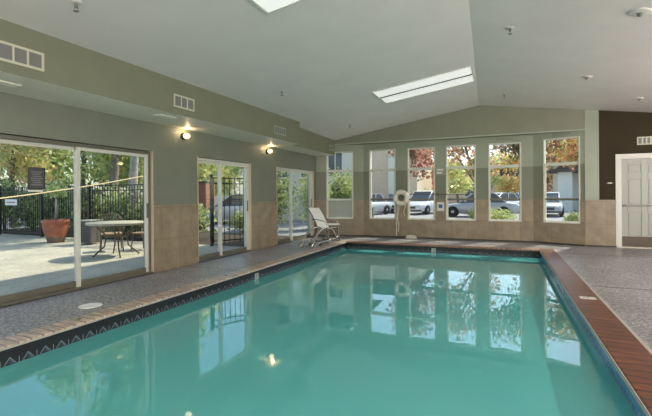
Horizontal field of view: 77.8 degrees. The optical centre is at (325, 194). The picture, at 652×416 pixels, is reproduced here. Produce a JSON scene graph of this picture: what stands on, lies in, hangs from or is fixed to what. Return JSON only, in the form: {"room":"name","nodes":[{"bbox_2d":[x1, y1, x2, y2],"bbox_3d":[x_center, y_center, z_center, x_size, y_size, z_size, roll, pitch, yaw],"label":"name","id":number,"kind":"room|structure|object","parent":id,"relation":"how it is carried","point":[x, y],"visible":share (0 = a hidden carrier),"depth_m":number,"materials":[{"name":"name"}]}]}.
{"room":"indoor swimming pool","nodes":[
{"label":"indoor swimming pool","id":0,"kind":"room"},
{"bbox_2d":[0,92,315,204],"bbox_3d":[-3.408,-0.253,6.202,0.200,3.210,15.050,0,0,24],"label":"wall","id":1,"kind":"structure","parent":0,"point":[174,158],"depth_m":7.10,"materials":[{"name":"green paint"}]},
{"bbox_2d":[0,134,154,307],"bbox_3d":[-3.581,0.303,5.716,0.205,2.080,2.720,0,0,24],"label":"door","id":2,"kind":"structure","parent":1,"relation":"in","point":[12,299],"depth_m":5.79,"materials":[{"name":"beige metal"}]},
{"bbox_2d":[27,167,44,191],"bbox_3d":[-3.783,-0.201,5.280,0.018,0.320,0.210,0,0,24],"label":"door sign","id":3,"kind":"object","parent":2,"relation":"attached to","point":[35,175],"visible":1,"depth_m":5.27,"materials":[{"name":"grey"}]},
{"bbox_2d":[180,133,189,139],"bbox_3d":[-2.624,-1.103,7.576,0.150,0.130,0.128,0,0,24],"label":"wall lamp","id":4,"kind":"object","parent":1,"relation":"attached to","point":[183,136],"visible":1,"depth_m":7.55,"materials":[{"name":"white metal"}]},
{"bbox_2d":[198,158,251,262],"bbox_3d":[-2.227,0.294,8.824,0.205,2.080,1.840,0,0,24],"label":"door","id":5,"kind":"structure","parent":1,"relation":"in","point":[220,254],"depth_m":8.76,"materials":[{"name":"white metal"}]},
{"bbox_2d":[149,151,313,271],"bbox_3d":[-2.249,0.289,8.654,0.081,2.090,9.170,0,0,24],"label":"trim","id":6,"kind":"structure","parent":1,"relation":"attached to","point":[151,152],"depth_m":7.95,"materials":[{"name":"beige paint"}]},
{"bbox_2d":[154,200,316,272],"bbox_3d":[-3.296,0.762,6.156,0.026,1.158,15.050,0,0,24],"label":"wainscot","id":7,"kind":"structure","parent":1,"relation":"attached to","point":[175,226],"depth_m":7.60,"materials":[{"name":"tile"}]},
{"bbox_2d":[277,167,314,244],"bbox_3d":[-0.921,0.286,11.822,0.205,2.080,2.300,0,0,24],"label":"door","id":8,"kind":"structure","parent":1,"relation":"in","point":[290,238],"depth_m":11.73,"materials":[{"name":"white metal"}]},
{"bbox_2d":[0,19,334,155],"bbox_3d":[-2.912,-1.546,5.982,0.900,0.610,15.050,0,0,24],"label":"soffit","id":9,"kind":"structure","parent":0,"point":[73,75],"depth_m":5.62,"materials":[{"name":"green paint"}]},
{"bbox_2d":[0,80,21,87],"bbox_3d":[-3.564,-1.231,4.418,0.150,0.012,0.360,0,0,24],"label":"air vent","id":10,"kind":"object","parent":9,"relation":"in","point":[4,83],"visible":1,"depth_m":4.49,"materials":[{"name":"metal"}]},
{"bbox_2d":[0,40,43,71],"bbox_3d":[-3.240,-1.449,4.085,0.012,0.200,0.750,0,0,24],"label":"air vent","id":11,"kind":"object","parent":9,"relation":"in","point":[11,53],"visible":1,"depth_m":4.22,"materials":[{"name":"white metal"}]},
{"bbox_2d":[153,114,176,118],"bbox_3d":[-2.544,-1.238,6.384,0.150,0.012,0.340,0,0,24],"label":"air vent","id":12,"kind":"object","parent":9,"relation":"in","point":[157,115],"visible":1,"depth_m":6.35,"materials":[{"name":"metal"}]},
{"bbox_2d":[174,93,194,111],"bbox_3d":[-2.238,-1.456,6.387,0.012,0.200,0.450,0,0,24],"label":"air vent","id":13,"kind":"object","parent":9,"relation":"in","point":[182,102],"visible":1,"depth_m":6.39,"materials":[{"name":"white metal"}]},
{"bbox_2d":[274,125,285,135],"bbox_3d":[-1.038,-1.453,9.142,0.012,0.180,0.520,0,0,24],"label":"air vent","id":14,"kind":"object","parent":9,"relation":"in","point":[277,130],"visible":1,"depth_m":9.12,"materials":[{"name":"white metal"}]},
{"bbox_2d":[334,129,584,144],"bbox_3d":[3.368,-1.614,11.448,6.750,0.025,0.050,0,0,24],"label":"trim","id":15,"kind":"structure","parent":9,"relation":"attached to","point":[577,129],"depth_m":11.19,"materials":[{"name":"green paint"}]},
{"bbox_2d":[0,0,651,139],"bbox_3d":[1.794,-2.057,4.148,11.500,0.968,15.850,0,0,24],"label":"ceiling","id":16,"kind":"structure","parent":0,"point":[327,57],"depth_m":5.92,"materials":[{"name":"paint"}]},
{"bbox_2d":[70,0,82,12],"bbox_3d":[-2.452,-1.852,3.964,0.108,0.102,0.106,0,0,24],"label":"sprinkler head","id":17,"kind":"object","parent":16,"relation":"attached to","point":[76,3],"visible":1,"depth_m":3.95},
{"bbox_2d":[249,0,304,14],"bbox_3d":[-0.008,-2.259,3.749,1.985,0.336,1.180,0,0,24],"label":"skylight","id":18,"kind":"object","parent":16,"relation":"attached to","point":[267,6],"visible":1,"depth_m":4.50,"materials":[{"name":"white glass"}]},
{"bbox_2d":[371,65,475,103],"bbox_3d":[2.063,-2.296,8.503,1.985,0.336,1.150,0,0,24],"label":"skylight","id":19,"kind":"object","parent":16,"relation":"attached to","point":[464,75],"visible":0.91,"depth_m":8.44,"materials":[{"name":"white glass"}]},
{"bbox_2d":[506,26,513,34],"bbox_3d":[2.615,-2.337,5.737,0.117,0.102,0.115,0,0,24],"label":"sprinkler head","id":20,"kind":"object","parent":16,"relation":"attached to","point":[509,28],"visible":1,"depth_m":5.73},
{"bbox_2d":[628,8,651,16],"bbox_3d":[3.761,-2.177,4.835,0.239,0.081,0.239,0,0,30],"label":"ceiling detector","id":21,"kind":"object","parent":16,"relation":"attached to","point":[638,12],"visible":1,"depth_m":4.81,"materials":[{"name":"white paint"}]},
{"bbox_2d":[0,236,651,349],"bbox_3d":[1.827,1.458,4.171,11.400,0.300,15.900,0,0,24],"label":"floor","id":22,"kind":"structure","parent":0,"point":[633,305],"depth_m":6.19,"materials":[{"name":"grey concrete"}]},
{"bbox_2d":[78,303,101,308],"bbox_3d":[-2.842,1.333,4.874,0.250,0.011,0.250,0,0,24],"label":"lid","id":23,"kind":"object","parent":22,"relation":"on","point":[88,305],"visible":1,"depth_m":4.86,"materials":[{"name":"white plastic"}]},
{"bbox_2d":[300,227,338,248],"bbox_3d":[-0.134,1.096,10.845,0.350,0.483,1.815,0,0,24],"label":"rail","id":24,"kind":"object","parent":22,"relation":"on","point":[320,228],"visible":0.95,"depth_m":10.57,"materials":[{"name":"silver metal"}]},
{"bbox_2d":[307,208,339,242],"bbox_3d":[-0.082,0.849,11.582,0.763,0.944,0.604,0,0,36],"label":"sling chair","id":25,"kind":"object","parent":22,"relation":"on","point":[318,216],"visible":0.83,"depth_m":11.61,"materials":[{"name":"white fabric"}]},
{"bbox_2d":[0,240,651,415],"bbox_3d":[0.885,1.982,5.946,5.370,1.366,10.160,0,0,24],"label":"swimming pool","id":26,"kind":"object","parent":22,"relation":"in","point":[343,327],"visible":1,"depth_m":3.88,"materials":[{"name":"liquid"}]},
{"bbox_2d":[326,223,339,237],"bbox_3d":[0.192,1.109,12.594,0.500,0.421,0.500,0,0,24],"label":"side table","id":27,"kind":"object","parent":22,"relation":"on","point":[334,224],"visible":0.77,"depth_m":12.52,"materials":[{"name":"white plastic"}]},
{"bbox_2d":[405,235,416,238],"bbox_3d":[2.541,1.254,12.073,0.364,0.088,0.221,0,0,24],"label":"rope coil","id":28,"kind":"object","parent":22,"relation":"on","point":[407,236],"visible":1,"depth_m":11.98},
{"bbox_2d":[189,245,651,289],"bbox_3d":[3.284,1.298,7.514,11.312,0.002,3.807,0,0,18],"label":"joint","id":29,"kind":"object","parent":22,"relation":"on","point":[285,245],"visible":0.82,"depth_m":7.43,"materials":[{"name":"grey"}]},
{"bbox_2d":[554,249,651,353],"bbox_3d":[3.356,1.307,4.868,0.040,0.023,10.160,0,0,24],"label":"trim","id":30,"kind":"structure","parent":22,"relation":"on","point":[643,343],"depth_m":4.42,"materials":[{"name":"grey tile"}]},
{"bbox_2d":[316,145,363,199],"bbox_3d":[0.455,-0.158,13.077,1.518,2.950,0.200,0,0,6],"label":"wall","id":31,"kind":"structure","parent":0,"point":[358,184],"depth_m":12.93,"materials":[{"name":"paint"}]},
{"bbox_2d":[326,151,353,218],"bbox_3d":[0.448,-0.313,13.024,0.869,2.160,0.125,0,0,6],"label":"window","id":32,"kind":"structure","parent":31,"relation":"in","point":[335,208],"depth_m":13.01,"materials":[{"name":"white metal"}]},
{"bbox_2d":[317,200,363,234],"bbox_3d":[0.448,0.738,12.962,1.518,1.158,0.026,0,0,6],"label":"wainscot","id":33,"kind":"structure","parent":31,"relation":"attached to","point":[355,226],"depth_m":12.92,"materials":[{"name":"tile"}]},
{"bbox_2d":[318,235,363,235],"bbox_3d":[0.450,1.300,12.949,1.518,0.035,0.014,0,0,6],"label":"baseboard","id":34,"kind":"structure","parent":31,"relation":"attached to","point":[318,235],"depth_m":12.92,"materials":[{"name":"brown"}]},
{"bbox_2d":[363,135,532,199],"bbox_3d":[3.452,-0.177,12.021,4.830,2.950,0.200,0,0,24],"label":"wall","id":35,"kind":"structure","parent":0,"point":[526,141],"depth_m":11.80,"materials":[{"name":"paint"}]},
{"bbox_2d":[369,149,395,218],"bbox_3d":[1.780,-0.331,12.692,0.850,2.180,0.125,0,0,24],"label":"window","id":36,"kind":"structure","parent":35,"relation":"in","point":[370,151],"depth_m":12.73,"materials":[{"name":"white metal"}]},
{"bbox_2d":[376,145,388,147],"bbox_3d":[1.765,-1.514,12.637,0.440,0.095,0.012,0,0,24],"label":"air vent","id":37,"kind":"object","parent":35,"relation":"in","point":[377,146],"visible":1,"depth_m":12.63,"materials":[{"name":"grey metal"}]},
{"bbox_2d":[393,190,408,231],"bbox_3d":[2.290,0.482,12.311,0.498,1.291,0.178,0,0,24],"label":"life ring","id":38,"kind":"object","parent":35,"relation":"attached to","point":[397,193],"visible":1,"depth_m":12.27,"materials":[{"name":"beige plastic"}]},
{"bbox_2d":[407,147,434,219],"bbox_3d":[2.885,-0.339,12.211,0.820,2.180,0.125,0,0,24],"label":"window","id":39,"kind":"structure","parent":35,"relation":"in","point":[408,149],"depth_m":12.21,"materials":[{"name":"white metal"}]},
{"bbox_2d":[414,142,428,145],"bbox_3d":[2.865,-1.526,12.158,0.440,0.095,0.012,0,0,24],"label":"air vent","id":40,"kind":"object","parent":35,"relation":"in","point":[425,143],"visible":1,"depth_m":12.14,"materials":[{"name":"metal"}]},
{"bbox_2d":[410,192,469,194],"bbox_3d":[3.326,-0.036,11.877,1.710,0.069,0.152,0,0,27],"label":"pole","id":41,"kind":"object","parent":35,"relation":"attached to","point":[469,192],"visible":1,"depth_m":11.85,"materials":[{"name":"brown metal"}]},
{"bbox_2d":[436,167,444,174],"bbox_3d":[3.379,-0.702,11.935,0.260,0.220,0.014,0,0,24],"label":"wall sign","id":42,"kind":"object","parent":35,"relation":"attached to","point":[439,171],"visible":1,"depth_m":11.93,"materials":[{"name":"white plastic"}]},
{"bbox_2d":[364,235,532,241],"bbox_3d":[3.411,1.281,11.904,4.830,0.035,0.014,0,0,24],"label":"baseboard","id":43,"kind":"structure","parent":35,"relation":"attached to","point":[364,235],"depth_m":11.74,"materials":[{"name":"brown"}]},
{"bbox_2d":[364,200,533,240],"bbox_3d":[3.412,0.719,11.916,4.830,1.158,0.026,0,0,24],"label":"wainscot","id":44,"kind":"structure","parent":35,"relation":"attached to","point":[482,228],"depth_m":11.74,"materials":[{"name":"tile"}]},
{"bbox_2d":[437,202,443,210],"bbox_3d":[3.377,0.338,11.917,0.200,0.260,0.014,0,0,24],"label":"wall sign","id":45,"kind":"object","parent":44,"relation":"attached to","point":[440,205],"visible":1,"depth_m":11.91,"materials":[{"name":"white paint"}]},
{"bbox_2d":[446,144,475,220],"bbox_3d":[3.925,-0.350,11.757,0.830,2.190,0.125,0,0,24],"label":"window","id":46,"kind":"structure","parent":35,"relation":"in","point":[474,145],"depth_m":11.71,"materials":[{"name":"white metal"}]},
{"bbox_2d":[496,137,512,140],"bbox_3d":[4.965,-1.549,11.243,0.440,0.095,0.012,0,0,24],"label":"air vent","id":47,"kind":"object","parent":35,"relation":"in","point":[506,138],"visible":1,"depth_m":11.23,"materials":[{"name":"metal"}]},
{"bbox_2d":[488,142,521,221],"bbox_3d":[4.994,-0.357,11.292,0.840,2.190,0.125,0,0,24],"label":"window","id":48,"kind":"structure","parent":35,"relation":"in","point":[489,165],"depth_m":11.27,"materials":[{"name":"white metal"}]},
{"bbox_2d":[335,106,651,199],"bbox_3d":[4.859,-0.611,11.162,11.000,3.800,0.650,0,0,24],"label":"wall","id":49,"kind":"structure","parent":0,"point":[477,120],"depth_m":10.60,"materials":[{"name":"green paint"}]},
{"bbox_2d":[585,200,615,245],"bbox_3d":[6.774,0.698,9.960,0.655,1.158,0.026,0,0,24],"label":"wainscot","id":50,"kind":"structure","parent":49,"relation":"attached to","point":[600,215],"depth_m":9.96,"materials":[{"name":"tile"}]},
{"bbox_2d":[585,245,616,246],"bbox_3d":[6.770,1.259,9.950,0.650,0.035,0.014,0,0,24],"label":"baseboard","id":51,"kind":"structure","parent":49,"relation":"attached to","point":[585,245],"depth_m":9.96,"materials":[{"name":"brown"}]},
{"bbox_2d":[615,153,651,248],"bbox_3d":[7.620,0.139,9.677,1.170,2.265,0.190,0,0,24],"label":"door","id":52,"kind":"structure","parent":49,"relation":"in","point":[633,172],"depth_m":9.74,"materials":[{"name":"white paint"}]},
{"bbox_2d":[637,136,651,144],"bbox_3d":[7.729,-1.294,9.548,0.620,0.190,0.012,0,0,24],"label":"air vent","id":53,"kind":"object","parent":49,"relation":"in","point":[647,140],"visible":1,"depth_m":9.62,"materials":[{"name":"white metal"}]},
{"bbox_2d":[533,130,584,199],"bbox_3d":[6.121,-0.194,10.605,0.200,2.950,1.207,0,0,-45],"label":"wall","id":54,"kind":"structure","parent":0,"point":[537,138],"depth_m":10.82,"materials":[{"name":"paint"}]},
{"bbox_2d":[533,200,584,244],"bbox_3d":[6.045,0.702,10.524,0.026,1.158,1.207,0,0,-45],"label":"wainscot","id":55,"kind":"structure","parent":54,"relation":"attached to","point":[567,233],"depth_m":10.53,"materials":[{"name":"tile"}]},
{"bbox_2d":[533,241,584,245],"bbox_3d":[6.039,1.264,10.515,0.015,0.035,1.207,0,0,-45],"label":"baseboard","id":56,"kind":"structure","parent":54,"relation":"attached to","point":[533,241],"depth_m":10.48,"materials":[{"name":"grey"}]},
{"bbox_2d":[543,136,579,223],"bbox_3d":[6.136,-0.379,10.514,0.125,2.220,0.862,0,0,-45],"label":"window","id":57,"kind":"structure","parent":54,"relation":"in","point":[545,164],"depth_m":10.56,"materials":[{"name":"white metal"}]},
{"bbox_2d":[552,131,570,136],"bbox_3d":[6.097,-1.577,10.469,0.012,0.095,0.440,0,0,-45],"label":"air vent","id":58,"kind":"object","parent":54,"relation":"in","point":[569,132],"visible":1,"depth_m":10.46,"materials":[{"name":"metal"}]},
{"bbox_2d":[584,110,598,199],"bbox_3d":[6.643,-1.042,10.130,0.300,2.360,0.215,0,0,24],"label":"wall column","id":59,"kind":"structure","parent":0,"point":[591,117],"depth_m":10.03,"materials":[{"name":"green paint"}]},
{"label":"outside","id":60,"kind":"structure","parent":0,"visible":0},
{"bbox_2d":[6,210,577,235],"bbox_3d":[9.994,1.461,22.920,120.000,0.290,130.000,0,0,24],"label":"ground","id":61,"kind":"structure","parent":60,"point":[299,228],"depth_m":20.68,"materials":[{"name":"grey asphalt"}]},
{"bbox_2d":[0,143,61,226],"bbox_3d":[-14.470,-1.651,18.190,4.911,6.266,4.780,0,0,24],"label":"tree","id":62,"kind":"object","parent":61,"relation":"on","point":[23,163],"visible":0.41,"depth_m":18.44,"materials":[{"name":"green plant"}]},
{"bbox_2d":[0,147,89,190],"bbox_3d":[-16.952,-1.946,23.930,4.344,6.889,6.434,0,0,30],"label":"tree","id":63,"kind":"object","parent":61,"relation":"on","point":[61,155],"visible":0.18,"depth_m":24.19,"materials":[{"name":"green plant"}]},
{"bbox_2d":[58,149,126,196],"bbox_3d":[-10.729,-2.391,18.683,4.436,7.697,4.548,0,0,44],"label":"tree","id":64,"kind":"object","parent":61,"relation":"on","point":[83,176],"visible":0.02,"depth_m":18.32,"materials":[{"name":"green plant"}]},
{"bbox_2d":[0,234,240,295],"bbox_3d":[-10.774,1.492,6.170,13.300,0.195,14.700,0,0,24],"label":"patio","id":65,"kind":"structure","parent":61,"relation":"on","point":[27,262],"depth_m":8.39,"materials":[{"name":"concrete"}]},
{"bbox_2d":[41,180,70,242],"bbox_3d":[-7.875,0.463,11.762,0.727,1.816,0.760,0,0,-16],"label":"potted plant","id":66,"kind":"object","parent":65,"relation":"on","point":[55,230],"visible":0.96,"depth_m":11.60,"materials":[{"name":"brown ceramic"}]},
{"bbox_2d":[0,176,142,198],"bbox_3d":[-6.293,0.346,8.803,0.068,2.039,7.889,0,0,15],"label":"rope line","id":67,"kind":"object","parent":65,"relation":"on","point":[139,176],"visible":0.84,"depth_m":9.41,"materials":[{"name":"beige fabric"}]},
{"bbox_2d":[0,181,143,240],"bbox_3d":[-8.510,0.509,12.926,11.135,1.750,0.070,0,0,24],"label":"metal fence","id":68,"kind":"object","parent":65,"relation":"on","point":[41,198],"visible":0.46,"depth_m":12.71,"materials":[{"name":"black metal"}]},
{"bbox_2d":[5,199,16,204],"bbox_3d":[-10.811,0.249,13.864,0.660,0.200,0.016,0,0,24],"label":"sign","id":69,"kind":"object","parent":68,"relation":"attached to","point":[7,201],"visible":1,"depth_m":13.85,"materials":[{"name":"white plastic"}]},
{"bbox_2d":[81,219,101,242],"bbox_3d":[-6.590,1.007,11.273,0.520,0.630,0.440,0,0,18],"label":"outdoor unit","id":70,"kind":"object","parent":65,"relation":"on","point":[89,234],"visible":0.69,"depth_m":11.08,"materials":[{"name":"grey metal"}]},
{"bbox_2d":[99,213,123,251],"bbox_3d":[-5.253,0.908,9.887,0.544,0.895,0.578,0,0,-31],"label":"patio chair","id":71,"kind":"object","parent":65,"relation":"on","point":[102,227],"visible":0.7,"depth_m":9.96,"materials":[{"name":"brown metal"}]},
{"bbox_2d":[85,220,143,257],"bbox_3d":[-4.691,0.984,9.049,1.220,0.757,1.220,0,0,24],"label":"patio table","id":72,"kind":"object","parent":65,"relation":"on","point":[121,222],"visible":0.97,"depth_m":8.87,"materials":[{"name":"stone"}]},
{"bbox_2d":[131,224,143,249],"bbox_3d":[-4.487,0.903,10.110,0.544,0.895,0.578,0,0,9],"label":"patio chair","id":73,"kind":"object","parent":65,"relation":"on","point":[140,232],"visible":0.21,"depth_m":9.90,"materials":[{"name":"brown metal"}]},
{"bbox_2d":[2,227,293,246],"bbox_3d":[-7.199,1.481,14.375,13.300,0.170,3.200,0,0,24],"label":"planting bed","id":74,"kind":"object","parent":61,"relation":"on","point":[204,239],"visible":0.08,"depth_m":13.08,"materials":[{"name":"brown soil"}]},
{"bbox_2d":[0,175,19,230],"bbox_3d":[-12.813,0.329,16.224,1.351,2.261,2.179,0,0,-37],"label":"bush","id":75,"kind":"object","parent":74,"relation":"on","point":[5,184],"visible":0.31,"depth_m":16.02,"materials":[{"name":"green plant"}]},
{"bbox_2d":[8,179,47,231],"bbox_3d":[-11.238,0.416,15.526,2.168,2.077,1.516,0,0,24],"label":"bush","id":76,"kind":"object","parent":74,"relation":"on","point":[27,212],"visible":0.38,"depth_m":15.27,"materials":[{"name":"green plant"}]},
{"bbox_2d":[29,176,85,226],"bbox_3d":[-9.887,0.367,14.969,2.106,2.201,1.283,0,0,-14],"label":"bush","id":77,"kind":"object","parent":74,"relation":"on","point":[68,183],"visible":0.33,"depth_m":14.67,"materials":[{"name":"green plant"}]},
{"bbox_2d":[58,179,116,230],"bbox_3d":[-8.211,0.437,14.177,2.135,1.996,1.550,0,0,17],"label":"bush","id":78,"kind":"object","parent":74,"relation":"on","point":[94,181],"visible":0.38,"depth_m":13.99,"materials":[{"name":"green plant"}]},
{"bbox_2d":[80,151,142,192],"bbox_3d":[-7.793,-1.931,16.465,3.619,6.741,4.431,0,0,-12],"label":"tree","id":79,"kind":"object","parent":74,"relation":"on","point":[124,161],"visible":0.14,"depth_m":15.21,"materials":[{"name":"green plant"}]},
{"bbox_2d":[109,154,118,231],"bbox_3d":[-7.311,-2.303,14.915,3.300,7.483,3.518,0,0,-17],"label":"tree","id":80,"kind":"object","parent":74,"relation":"on","point":[114,170],"visible":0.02,"depth_m":14.43,"materials":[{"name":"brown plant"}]},
{"bbox_2d":[98,184,142,235],"bbox_3d":[-6.640,0.512,13.377,1.805,1.828,1.783,0,0,-13],"label":"bush","id":81,"kind":"object","parent":74,"relation":"on","point":[112,192],"visible":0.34,"depth_m":13.11,"materials":[{"name":"green plant"}]},
{"bbox_2d":[128,156,141,237],"bbox_3d":[-6.142,-2.162,13.179,3.236,7.187,2.796,0,0,24],"label":"tree","id":82,"kind":"object","parent":74,"relation":"on","point":[133,172],"visible":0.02,"depth_m":13.08,"materials":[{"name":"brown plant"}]},
{"bbox_2d":[128,194,142,231],"bbox_3d":[-5.282,0.580,12.851,1.692,1.671,1.561,0,0,24],"label":"bush","id":83,"kind":"object","parent":74,"relation":"on","point":[142,194],"visible":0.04,"depth_m":12.61,"materials":[{"name":"green plant"}]},
{"bbox_2d":[199,204,217,233],"bbox_3d":[-4.284,0.749,12.486,2.045,1.322,1.538,0,0,24],"label":"bush","id":84,"kind":"object","parent":74,"relation":"on","point":[202,218],"visible":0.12,"depth_m":12.25,"materials":[{"name":"green plant"}]},
{"bbox_2d":[209,174,243,245],"bbox_3d":[-2.259,0.400,11.237,2.030,1.890,0.071,0,0,-40],"label":"metal fence","id":85,"kind":"object","parent":74,"relation":"on","point":[212,183],"visible":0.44,"depth_m":10.83,"materials":[{"name":"black metal"}]},
{"bbox_2d":[198,181,215,225],"bbox_3d":[-5.615,0.381,18.154,1.000,1.970,1.100,0,0,6],"label":"brick pillar","id":86,"kind":"structure","parent":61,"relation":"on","point":[204,186],"depth_m":17.64,"materials":[{"name":"brown brick"}]},
{"bbox_2d":[198,163,242,196],"bbox_3d":[-6.609,-1.845,20.906,5.125,6.556,6.170,0,0,-5],"label":"tree","id":87,"kind":"object","parent":61,"relation":"on","point":[204,170],"visible":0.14,"depth_m":20.90,"materials":[{"name":"green plant"}]},
{"bbox_2d":[222,167,242,199],"bbox_3d":[-9.707,-0.908,33.617,8.000,4.700,6.000,0,0,12],"label":"building","id":88,"kind":"structure","parent":61,"relation":"on","point":[241,186],"depth_m":30.89,"materials":[{"name":"beige"}]},
{"bbox_2d":[226,207,242,232],"bbox_3d":[-2.969,0.902,14.780,1.603,1.002,1.256,0,0,24],"label":"bush","id":89,"kind":"object","parent":61,"relation":"on","point":[238,219],"visible":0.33,"depth_m":14.73,"materials":[{"name":"green plant"}]},
{"bbox_2d":[215,194,286,221],"bbox_3d":[-4.302,0.668,20.195,4.530,1.472,2.020,0,0,4],"label":"car","id":90,"kind":"object","parent":61,"relation":"on","point":[232,195],"visible":0.12,"depth_m":19.48,"materials":[{"name":"white paint"}]},
{"bbox_2d":[277,171,300,228],"bbox_3d":[-2.067,-0.108,16.348,2.174,2.999,2.016,0,0,10],"label":"bush","id":91,"kind":"object","parent":61,"relation":"on","point":[281,194],"visible":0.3,"depth_m":16.17,"materials":[{"name":"green plant"}]},
{"bbox_2d":[294,168,333,225],"bbox_3d":[-0.507,-0.108,16.110,1.524,2.999,1.477,0,0,19],"label":"bush","id":92,"kind":"object","parent":61,"relation":"on","point":[304,196],"visible":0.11,"depth_m":16.16,"materials":[{"name":"green plant"}]},
{"bbox_2d":[277,152,371,220],"bbox_3d":[-0.240,-1.518,23.007,6.000,5.800,4.000,0,0,24],"label":"building","id":93,"kind":"structure","parent":61,"relation":"on","point":[343,161],"depth_m":21.69,"materials":[{"name":"beige"}]},
{"bbox_2d":[328,167,351,198],"bbox_3d":[0.878,0.069,16.986,2.206,2.608,2.129,0,0,34],"label":"bush","id":94,"kind":"object","parent":61,"relation":"on","point":[344,188],"visible":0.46,"depth_m":16.75,"materials":[{"name":"green plant"}]},
{"bbox_2d":[372,193,391,213],"bbox_3d":[2.642,0.624,27.850,2.020,1.472,4.530,0,0,44],"label":"car","id":95,"kind":"object","parent":61,"relation":"on","point":[379,205],"visible":0.27,"depth_m":27.87,"materials":[{"name":"grey paint"}]},
{"bbox_2d":[382,193,412,211],"bbox_3d":[5.669,0.605,31.657,2.020,1.472,4.530,0,0,22],"label":"car","id":96,"kind":"object","parent":61,"relation":"on","point":[390,195],"visible":0.22,"depth_m":31.00,"materials":[{"name":"grey paint"}]},
{"bbox_2d":[372,149,431,198],"bbox_3d":[5.294,-2.254,40.228,10.000,7.200,9.000,0,0,24],"label":"building","id":97,"kind":"structure","parent":61,"relation":"on","point":[382,182],"depth_m":35.95,"materials":[{"name":"beige paint"}]},
{"bbox_2d":[388,148,433,181],"bbox_3d":[3.823,-0.928,17.429,2.463,4.590,2.300,0,0,0],"label":"tree","id":98,"kind":"object","parent":61,"relation":"on","point":[415,154],"visible":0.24,"depth_m":17.36,"materials":[{"name":"red plant"}]},
{"bbox_2d":[410,190,433,214],"bbox_3d":[7.106,0.505,28.959,2.020,1.652,4.530,0,0,41],"label":"car","id":99,"kind":"object","parent":61,"relation":"on","point":[425,206],"visible":0.56,"depth_m":27.71,"materials":[{"name":"white paint"}]},
{"bbox_2d":[447,156,473,202],"bbox_3d":[12.506,-1.265,38.455,4.115,5.153,4.786,0,0,24],"label":"tree","id":100,"kind":"object","parent":61,"relation":"on","point":[459,185],"visible":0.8,"depth_m":37.40,"materials":[{"name":"green plant"}]},
{"bbox_2d":[427,146,501,181],"bbox_3d":[6.632,-1.303,19.521,3.424,5.298,2.758,0,0,24],"label":"tree","id":101,"kind":"object","parent":61,"relation":"on","point":[455,150],"visible":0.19,"depth_m":19.45,"materials":[{"name":"red plant"}]},
{"bbox_2d":[465,208,473,218],"bbox_3d":[6.413,0.903,17.515,0.713,0.866,0.736,0,0,24],"label":"bush","id":102,"kind":"object","parent":61,"relation":"on","point":[471,212],"visible":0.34,"depth_m":17.54,"materials":[{"name":"green plant"}]},
{"bbox_2d":[461,153,504,188],"bbox_3d":[15.927,-1.570,41.069,4.315,5.719,4.560,0,0,24],"label":"tree","id":103,"kind":"object","parent":61,"relation":"on","point":[496,180],"visible":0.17,"depth_m":40.60,"materials":[{"name":"green plant"}]},
{"bbox_2d":[448,193,518,216],"bbox_3d":[9.216,0.582,24.564,4.530,1.472,2.020,0,0,22],"label":"car","id":104,"kind":"object","parent":61,"relation":"on","point":[454,209],"visible":0.55,"depth_m":23.87,"materials":[{"name":"silver metal"}]},
{"bbox_2d":[432,168,552,203],"bbox_3d":[23.099,-1.168,54.290,25.000,4.800,7.000,0,0,24],"label":"building","id":105,"kind":"structure","parent":61,"relation":"on","point":[501,172],"depth_m":52.64,"materials":[{"name":"beige paint"}]},
{"bbox_2d":[491,206,518,219],"bbox_3d":[7.433,0.917,17.304,1.215,0.848,1.829,0,0,-18],"label":"bush","id":106,"kind":"object","parent":61,"relation":"on","point":[498,214],"visible":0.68,"depth_m":17.00,"materials":[{"name":"green plant"}]},
{"bbox_2d":[493,150,519,193],"bbox_3d":[19.681,-1.898,42.811,4.518,6.325,4.115,0,0,24],"label":"tree","id":107,"kind":"object","parent":61,"relation":"on","point":[508,185],"visible":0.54,"depth_m":42.34,"materials":[{"name":"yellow plant"}]},
{"bbox_2d":[496,192,518,212],"bbox_3d":[12.130,0.563,28.737,4.530,1.472,2.020,0,0,-26],"label":"car","id":108,"kind":"object","parent":61,"relation":"on","point":[502,195],"visible":0.06,"depth_m":28.25,"materials":[{"name":"white paint"}]},
{"bbox_2d":[490,140,555,177],"bbox_3d":[7.937,-1.178,17.336,3.478,5.042,2.381,0,0,24],"label":"tree","id":109,"kind":"object","parent":61,"relation":"on","point":[515,149],"visible":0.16,"depth_m":17.07,"materials":[{"name":"orange plant"}]},
{"bbox_2d":[546,192,564,216],"bbox_3d":[13.917,0.552,25.555,2.020,1.472,4.530,0,0,29],"label":"car","id":110,"kind":"object","parent":61,"relation":"on","point":[553,206],"visible":0.41,"depth_m":23.82,"materials":[{"name":"grey paint"}]},
{"bbox_2d":[546,146,564,191],"bbox_3d":[22.950,-2.206,41.725,4.602,6.898,4.580,0,0,24],"label":"tree","id":111,"kind":"object","parent":61,"relation":"on","point":[548,179],"visible":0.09,"depth_m":41.48,"materials":[{"name":"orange plant"}]},
{"bbox_2d":[546,157,577,210],"bbox_3d":[24.125,-1.074,33.609,10.600,4.600,9.100,0,0,24],"label":"building","id":112,"kind":"structure","parent":61,"relation":"on","point":[565,180],"depth_m":31.57,"materials":[{"name":"beige"}]},
{"bbox_2d":[546,138,577,169],"bbox_3d":[9.639,-0.935,15.892,3.076,4.528,2.717,0,0,10],"label":"tree","id":113,"kind":"object","parent":61,"relation":"on","point":[570,151],"visible":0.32,"depth_m":15.60,"materials":[{"name":"orange plant"}]},
{"bbox_2d":[562,210,577,220],"bbox_3d":[9.233,0.953,15.039,1.054,0.749,1.036,0,0,24],"label":"bush","id":114,"kind":"object","parent":61,"relation":"on","point":[573,217],"visible":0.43,"depth_m":14.96,"materials":[{"name":"green plant"}]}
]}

